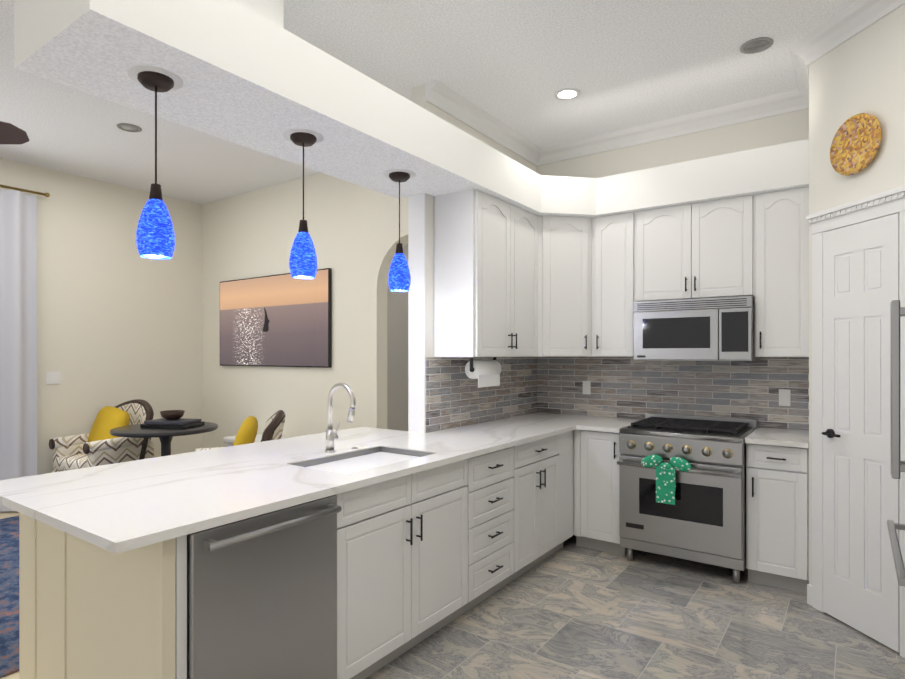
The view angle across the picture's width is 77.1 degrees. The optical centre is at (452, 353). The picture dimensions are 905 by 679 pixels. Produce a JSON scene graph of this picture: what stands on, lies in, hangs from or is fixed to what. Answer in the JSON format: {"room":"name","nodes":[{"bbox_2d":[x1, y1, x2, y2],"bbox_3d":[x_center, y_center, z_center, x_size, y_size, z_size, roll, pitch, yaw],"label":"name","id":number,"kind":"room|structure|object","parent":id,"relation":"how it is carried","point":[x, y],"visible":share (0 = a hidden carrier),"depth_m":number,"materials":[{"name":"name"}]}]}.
{"room":"kitchen","nodes":[
{"label":"kitchen","id":0,"kind":"room"},
{"bbox_2d":[0,511,18,678],"bbox_3d":[-2.664,1.457,3.876,4.000,0.050,10.200,0,0,35],"label":"floor","id":1,"kind":"structure","parent":0,"point":[8,514],"depth_m":5.00,"materials":[{"name":"brown wood"}]},
{"bbox_2d":[0,516,18,677],"bbox_3d":[-3.181,1.425,3.354,2.920,0.012,3.950,0,0,35],"label":"living room rug","id":2,"kind":"object","parent":1,"relation":"on","point":[9,595],"visible":0.08,"depth_m":3.34,"materials":[{"name":"blue carpet"}]},
{"bbox_2d":[49,399,153,472],"bbox_3d":[-3.335,0.941,5.493,0.674,0.955,0.725,0,0,27],"label":"chair","id":3,"kind":"object","parent":2,"relation":"on","point":[99,444],"visible":0.67,"depth_m":5.41,"materials":[{"name":"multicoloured fabric"}]},
{"bbox_2d":[110,422,217,455],"bbox_3d":[-2.616,1.044,5.190,0.880,0.750,0.880,0,0,35],"label":"round table","id":4,"kind":"object","parent":2,"relation":"on","point":[165,436],"visible":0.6,"depth_m":4.97,"materials":[{"name":"grey wood"}]},
{"bbox_2d":[140,418,204,428],"bbox_3d":[-2.563,0.638,5.214,0.440,0.060,0.300,0,0,10],"label":"tray","id":5,"kind":"object","parent":4,"relation":"on","point":[180,423],"visible":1,"depth_m":5.10,"materials":[{"name":"black wood"}]},
{"bbox_2d":[160,410,184,419],"bbox_3d":[-2.582,0.568,5.239,0.210,0.078,0.210,0,0,35],"label":"bowl","id":6,"kind":"object","parent":5,"relation":"on","point":[172,414],"visible":1,"depth_m":5.17,"materials":[{"name":"brown"}]},
{"bbox_2d":[195,410,285,450],"bbox_3d":[-1.715,0.941,4.564,0.725,0.955,0.674,0,0,-17],"label":"chair","id":7,"kind":"object","parent":2,"relation":"on","point":[272,430],"visible":0.25,"depth_m":4.44,"materials":[{"name":"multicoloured fabric"}]},
{"bbox_2d":[223,434,283,446],"bbox_3d":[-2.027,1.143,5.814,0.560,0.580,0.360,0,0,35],"label":"armchair","id":8,"kind":"object","parent":1,"relation":"on","point":[229,440],"visible":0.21,"depth_m":5.79,"materials":[{"name":"white fabric"}]},
{"bbox_2d":[0,158,201,474],"bbox_3d":[-5.065,-0.168,3.843,0.120,3.200,7.370,0,0,35],"label":"wall","id":9,"kind":"structure","parent":0,"point":[119,319],"depth_m":5.86,"materials":[{"name":"white paint"}]},
{"bbox_2d":[0,184,49,511],"bbox_3d":[-4.666,-0.054,4.168,0.155,2.932,2.962,0,0,35],"label":"curtain","id":10,"kind":"object","parent":9,"relation":"attached to","point":[18,333],"visible":0.98,"depth_m":5.11,"materials":[{"name":"grey fabric"}]},
{"bbox_2d":[46,372,60,383],"bbox_3d":[-3.837,0.233,5.466,0.009,0.120,0.120,0,0,35],"label":"switch plate","id":11,"kind":"object","parent":9,"relation":"attached to","point":[53,377],"visible":1,"depth_m":5.46,"materials":[{"name":"white plastic"}]},
{"bbox_2d":[0,511,811,605],"bbox_3d":[-2.052,1.376,1.678,7.300,0.110,7.320,0,0,35],"label":"baseboard","id":12,"kind":"structure","parent":9,"relation":"attached to","point":[809,594],"depth_m":3.24,"materials":[{"name":"white wood"}]},
{"bbox_2d":[71,535,175,678],"bbox_3d":[-1.094,0.990,1.882,0.587,0.883,0.040,0,0,35],"label":"wall","id":13,"kind":"structure","parent":0,"point":[87,610],"depth_m":1.84,"materials":[{"name":"beige paint"}]},
{"bbox_2d":[19,84,535,678],"bbox_3d":[-0.513,-0.168,3.670,0.492,3.200,3.652,0,0,35],"label":"wall","id":14,"kind":"structure","parent":0,"point":[44,549],"depth_m":2.30,"materials":[{"name":"beige paint"}]},
{"bbox_2d":[426,357,537,432],"bbox_3d":[0.280,0.270,4.356,0.009,0.493,1.560,0,0,35],"label":"tile backsplash","id":15,"kind":"structure","parent":14,"relation":"attached to","point":[454,399],"depth_m":4.17,"materials":[{"name":"tile"}]},
{"bbox_2d":[434,189,533,356],"bbox_3d":[0.264,-0.513,4.052,0.330,1.070,0.870,0,0,35],"label":"upper cabinet","id":16,"kind":"object","parent":14,"relation":"attached to","point":[510,280],"depth_m":3.75,"materials":[{"name":"white paint"}]},
{"bbox_2d":[465,357,500,387],"bbox_3d":[0.215,0.125,3.946,0.124,0.204,0.310,0,0,35],"label":"paper towel holder","id":17,"kind":"object","parent":16,"relation":"attached to","point":[486,373],"visible":0.92,"depth_m":3.87,"materials":[{"name":"white paper"}]},
{"bbox_2d":[534,215,589,356],"bbox_3d":[0.803,-0.513,4.554,0.630,1.070,0.680,0,0,35],"label":"upper cabinet","id":18,"kind":"object","parent":14,"relation":"attached to","point":[561,244],"depth_m":4.32,"materials":[{"name":"white paint"}]},
{"bbox_2d":[202,172,356,447],"bbox_3d":[-1.844,-0.167,6.004,2.640,3.200,0.120,0,0,35],"label":"wall","id":19,"kind":"structure","parent":0,"point":[252,234],"depth_m":5.89,"materials":[{"name":"white paint"}]},
{"bbox_2d":[220,268,331,367],"bbox_3d":[-1.901,-0.342,5.942,1.800,0.950,0.038,0,0,35],"label":"painting","id":20,"kind":"object","parent":19,"relation":"attached to","point":[282,320],"visible":1,"depth_m":5.85,"materials":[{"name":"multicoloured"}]},
{"bbox_2d":[357,185,407,428],"bbox_3d":[-0.313,-0.168,4.810,1.240,3.200,0.140,0,0,35],"label":"wall","id":21,"kind":"structure","parent":0,"point":[377,227],"depth_m":5.01,"materials":[{"name":"white paint"}]},
{"bbox_2d":[387,244,407,430],"bbox_3d":[-0.719,-0.167,6.157,0.100,3.200,1.590,0,0,35],"label":"wall","id":22,"kind":"structure","parent":0,"point":[397,360],"depth_m":6.22,"materials":[{"name":"grey paint"}]},
{"bbox_2d":[0,0,855,203],"bbox_3d":[-1.187,-1.808,2.832,7.620,0.080,10.200,0,0,35],"label":"ceiling","id":23,"kind":"structure","parent":0,"point":[516,65],"depth_m":3.57,"materials":[{"name":"white paint"}]},
{"bbox_2d":[0,121,28,143],"bbox_3d":[-2.882,-1.389,2.709,1.203,0.760,1.117,0,0,35],"label":"ceiling fan","id":24,"kind":"object","parent":23,"relation":"hanging from","point":[10,133],"visible":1,"depth_m":2.81,"materials":[{"name":"brown wood"}]},
{"bbox_2d":[117,123,141,131],"bbox_3d":[-2.524,-1.764,4.440,0.170,0.008,0.170,0,0,35],"label":"recessed light","id":25,"kind":"object","parent":23,"relation":"in","point":[127,127],"visible":1,"depth_m":4.43,"materials":[{"name":"silver metal"}]},
{"bbox_2d":[14,0,808,217],"bbox_3d":[0.411,-1.409,2.954,2.308,0.718,3.746,0,0,35],"label":"soffit box","id":26,"kind":"object","parent":23,"relation":"attached to","point":[254,75],"visible":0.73,"depth_m":2.56,"materials":[{"name":"white paint"}]},
{"bbox_2d":[127,65,182,258],"bbox_3d":[-1.131,-0.710,2.167,0.190,0.682,0.190,0,0,35],"label":"pendant lamp","id":27,"kind":"object","parent":26,"relation":"hanging from","point":[155,236],"visible":1,"depth_m":2.13,"materials":[{"name":"blue glass"}]},
{"bbox_2d":[283,129,323,278],"bbox_3d":[-0.720,-0.710,2.746,0.190,0.682,0.190,0,0,35],"label":"pendant lamp","id":28,"kind":"object","parent":26,"relation":"hanging from","point":[303,263],"visible":1,"depth_m":2.70,"materials":[{"name":"blue glass"}]},
{"bbox_2d":[383,169,415,291],"bbox_3d":[-0.310,-0.709,3.325,0.190,0.682,0.190,0,0,35],"label":"pendant lamp","id":29,"kind":"object","parent":26,"relation":"hanging from","point":[399,277],"visible":1,"depth_m":3.28,"materials":[{"name":"blue glass"}]},
{"bbox_2d":[555,88,579,99],"bbox_3d":[0.781,-1.764,3.864,0.170,0.008,0.170,0,0,35],"label":"recessed light","id":30,"kind":"object","parent":23,"relation":"attached to","point":[567,93],"visible":1,"depth_m":3.86,"materials":[{"name":"white"}]},
{"bbox_2d":[740,37,772,53],"bbox_3d":[1.742,-1.764,3.257,0.170,0.008,0.170,0,0,35],"label":"recessed light","id":31,"kind":"object","parent":23,"relation":"in","point":[756,45],"visible":1,"depth_m":3.25,"materials":[{"name":"silver metal"}]},
{"bbox_2d":[366,535,904,678],"bbox_3d":[-0.155,1.455,0.826,3.620,0.050,8.120,0,0,35],"label":"floor","id":32,"kind":"structure","parent":0,"point":[570,609],"depth_m":2.92,"materials":[{"name":"tile"}]},
{"bbox_2d":[252,460,471,678],"bbox_3d":[-0.439,0.990,2.816,0.610,0.882,0.950,0,0,35],"label":"base cabinet","id":33,"kind":"object","parent":32,"relation":"on","point":[438,530],"depth_m":2.58,"materials":[{"name":"white paint"}]},
{"bbox_2d":[0,450,367,553],"bbox_3d":[-1.121,0.532,2.300,1.200,0.030,0.990,0,0,35],"label":"countertop","id":34,"kind":"structure","parent":33,"relation":"on","point":[124,506],"depth_m":2.10,"materials":[{"name":"white stone"}]},
{"bbox_2d":[187,495,341,678],"bbox_3d":[-0.854,0.986,2.153,0.667,0.866,0.600,0,0,35],"label":"dishwasher","id":35,"kind":"object","parent":33,"relation":"in","point":[262,596],"visible":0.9,"depth_m":1.96,"materials":[{"name":"silver metal"}]},
{"bbox_2d":[208,436,379,463],"bbox_3d":[-0.864,0.532,3.123,0.670,0.030,0.650,0,0,35],"label":"countertop","id":36,"kind":"structure","parent":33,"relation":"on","point":[288,450],"depth_m":3.10,"materials":[{"name":"white stone"}]},
{"bbox_2d":[348,412,603,487],"bbox_3d":[0.199,0.532,3.685,0.646,0.030,2.796,0,0,35],"label":"countertop","id":37,"kind":"structure","parent":33,"relation":"on","point":[534,426],"depth_m":3.68,"materials":[{"name":"white stone"}]},
{"bbox_2d":[325,383,355,452],"bbox_3d":[-0.571,0.333,2.953,0.210,0.367,0.088,0,0,35],"label":"faucet","id":38,"kind":"object","parent":37,"relation":"on","point":[331,436],"visible":1,"depth_m":2.96,"materials":[{"name":"silver metal"}]},
{"bbox_2d":[296,444,431,471],"bbox_3d":[-0.427,0.644,2.813,0.398,0.246,0.648,0,0,35],"label":"sink","id":39,"kind":"object","parent":37,"relation":"in","point":[363,458],"depth_m":2.92,"materials":[{"name":"silver metal"}]},
{"bbox_2d":[472,444,523,607],"bbox_3d":[-0.020,0.990,3.407,0.610,0.882,0.614,0,0,35],"label":"base cabinet","id":40,"kind":"object","parent":32,"relation":"on","point":[497,477],"depth_m":3.28,"materials":[{"name":"white paint"}]},
{"bbox_2d":[524,436,555,572],"bbox_3d":[0.311,0.991,3.875,0.610,0.882,0.647,0,0,35],"label":"base cabinet","id":41,"kind":"object","parent":32,"relation":"on","point":[539,456],"depth_m":3.71,"materials":[{"name":"white paint"}]},
{"bbox_2d":[556,428,579,551],"bbox_3d":[0.578,0.991,4.212,0.656,0.882,0.318,0,0,35],"label":"base cabinet","id":42,"kind":"object","parent":32,"relation":"on","point":[568,443],"depth_m":4.10,"materials":[{"name":"white paint"}]},
{"bbox_2d":[580,432,626,555],"bbox_3d":[1.202,0.991,4.314,0.365,0.882,0.610,0,0,35],"label":"base cabinet","id":43,"kind":"object","parent":32,"relation":"on","point":[599,451],"depth_m":4.06,"materials":[{"name":"white paint"}]},
{"bbox_2d":[576,417,638,431],"bbox_3d":[1.212,0.533,4.285,0.316,0.030,0.646,0,0,35],"label":"countertop","id":44,"kind":"structure","parent":43,"relation":"on","point":[609,424],"depth_m":4.13,"materials":[{"name":"white stone"}]},
{"bbox_2d":[617,412,757,583],"bbox_3d":[1.619,0.945,3.913,0.766,0.975,0.750,0,0,35],"label":"range","id":45,"kind":"object","parent":32,"relation":"on","point":[682,486],"visible":1,"depth_m":3.66,"materials":[{"name":"silver metal"}]},
{"bbox_2d":[746,444,808,593],"bbox_3d":[2.123,0.990,3.662,0.331,0.882,0.610,0,0,35],"label":"base cabinet","id":46,"kind":"object","parent":32,"relation":"on","point":[777,479],"depth_m":3.42,"materials":[{"name":"white paint"}]},
{"bbox_2d":[745,428,808,447],"bbox_3d":[2.112,0.532,3.648,0.332,0.030,0.646,0,0,35],"label":"countertop","id":47,"kind":"structure","parent":46,"relation":"on","point":[778,437],"depth_m":3.51,"materials":[{"name":"white stone"}]},
{"bbox_2d":[887,300,904,585],"bbox_3d":[1.932,0.522,1.793,0.869,1.778,0.910,0,0,35],"label":"fridge","id":48,"kind":"object","parent":32,"relation":"on","point":[897,311],"visible":1,"depth_m":2.00,"materials":[{"name":"silver metal"}]},
{"bbox_2d":[536,108,808,429],"bbox_3d":[1.576,-0.168,4.502,2.200,3.200,0.120,0,0,35],"label":"wall","id":49,"kind":"structure","parent":0,"point":[770,131],"depth_m":4.28,"materials":[{"name":"white paint"}]},
{"bbox_2d":[590,210,645,356],"bbox_3d":[1.324,-0.513,4.399,0.407,1.070,0.330,0,0,35],"label":"upper cabinet","id":50,"kind":"object","parent":49,"relation":"attached to","point":[617,242],"depth_m":4.27,"materials":[{"name":"white paint"}]},
{"bbox_2d":[538,357,808,429],"bbox_3d":[1.587,0.270,4.413,2.078,0.493,0.009,0,0,35],"label":"tile backsplash","id":51,"kind":"structure","parent":49,"relation":"attached to","point":[621,387],"depth_m":4.32,"materials":[{"name":"tile"}]},
{"bbox_2d":[583,381,590,394],"bbox_3d":[1.116,0.282,4.736,0.070,0.114,0.007,0,0,35],"label":"electrical outlet plate","id":52,"kind":"object","parent":51,"relation":"attached to","point":[586,384],"depth_m":4.73,"materials":[{"name":"white plastic"}]},
{"bbox_2d":[779,389,789,405],"bbox_3d":[2.284,0.303,3.909,0.070,0.114,0.007,0,0,35],"label":"electrical outlet plate","id":53,"kind":"object","parent":51,"relation":"attached to","point":[784,397],"depth_m":3.91,"materials":[{"name":"white plastic"}]},
{"bbox_2d":[646,194,757,300],"bbox_3d":[1.758,-0.715,4.092,0.780,0.665,0.330,0,0,35],"label":"upper cabinet","id":54,"kind":"object","parent":49,"relation":"attached to","point":[709,249],"depth_m":3.91,"materials":[{"name":"white paint"}]},
{"bbox_2d":[633,296,759,360],"bbox_3d":[1.738,-0.164,4.064,0.770,0.423,0.396,0,0,35],"label":"microwave","id":55,"kind":"object","parent":54,"relation":"attached to","point":[713,329],"visible":0.98,"depth_m":3.88,"materials":[{"name":"silver metal"}]},
{"bbox_2d":[755,187,808,356],"bbox_3d":[2.182,-0.513,3.792,0.383,1.070,0.330,0,0,35],"label":"upper cabinet","id":56,"kind":"object","parent":49,"relation":"attached to","point":[782,303],"depth_m":3.64,"materials":[{"name":"white paint"}]},
{"bbox_2d":[809,4,904,652],"bbox_3d":[2.634,-0.168,3.036,1.220,3.200,1.290,0,0,35],"label":"wall","id":57,"kind":"structure","parent":0,"point":[863,71],"depth_m":2.95,"materials":[{"name":"white paint"}]},
{"bbox_2d":[425,0,904,165],"bbox_3d":[-0.223,-1.715,0.801,3.300,0.110,8.000,0,0,35],"label":"crown molding","id":58,"kind":"structure","parent":57,"relation":"attached to","point":[856,17],"depth_m":4.01,"materials":[{"name":"white"}]},
{"bbox_2d":[806,186,904,657],"bbox_3d":[2.080,0.324,2.917,0.045,2.215,0.630,0,0,-10],"label":"door frame","id":59,"kind":"structure","parent":57,"relation":"attached to","point":[884,204],"depth_m":3.14,"materials":[{"name":"white wood"}]},
{"bbox_2d":[830,113,881,175],"bbox_3d":[2.082,-1.078,2.934,0.026,0.304,0.304,0,0,-10],"label":"art","id":60,"kind":"object","parent":57,"relation":"attached to","point":[855,144],"visible":0.94,"depth_m":2.94,"materials":[{"name":"metal"}]},
{"bbox_2d":[821,213,899,651],"bbox_3d":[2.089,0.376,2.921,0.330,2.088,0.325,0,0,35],"label":"pantry door","id":61,"kind":"structure","parent":57,"relation":"in","point":[860,483],"depth_m":2.90,"materials":[{"name":"white wood"}]}
]}

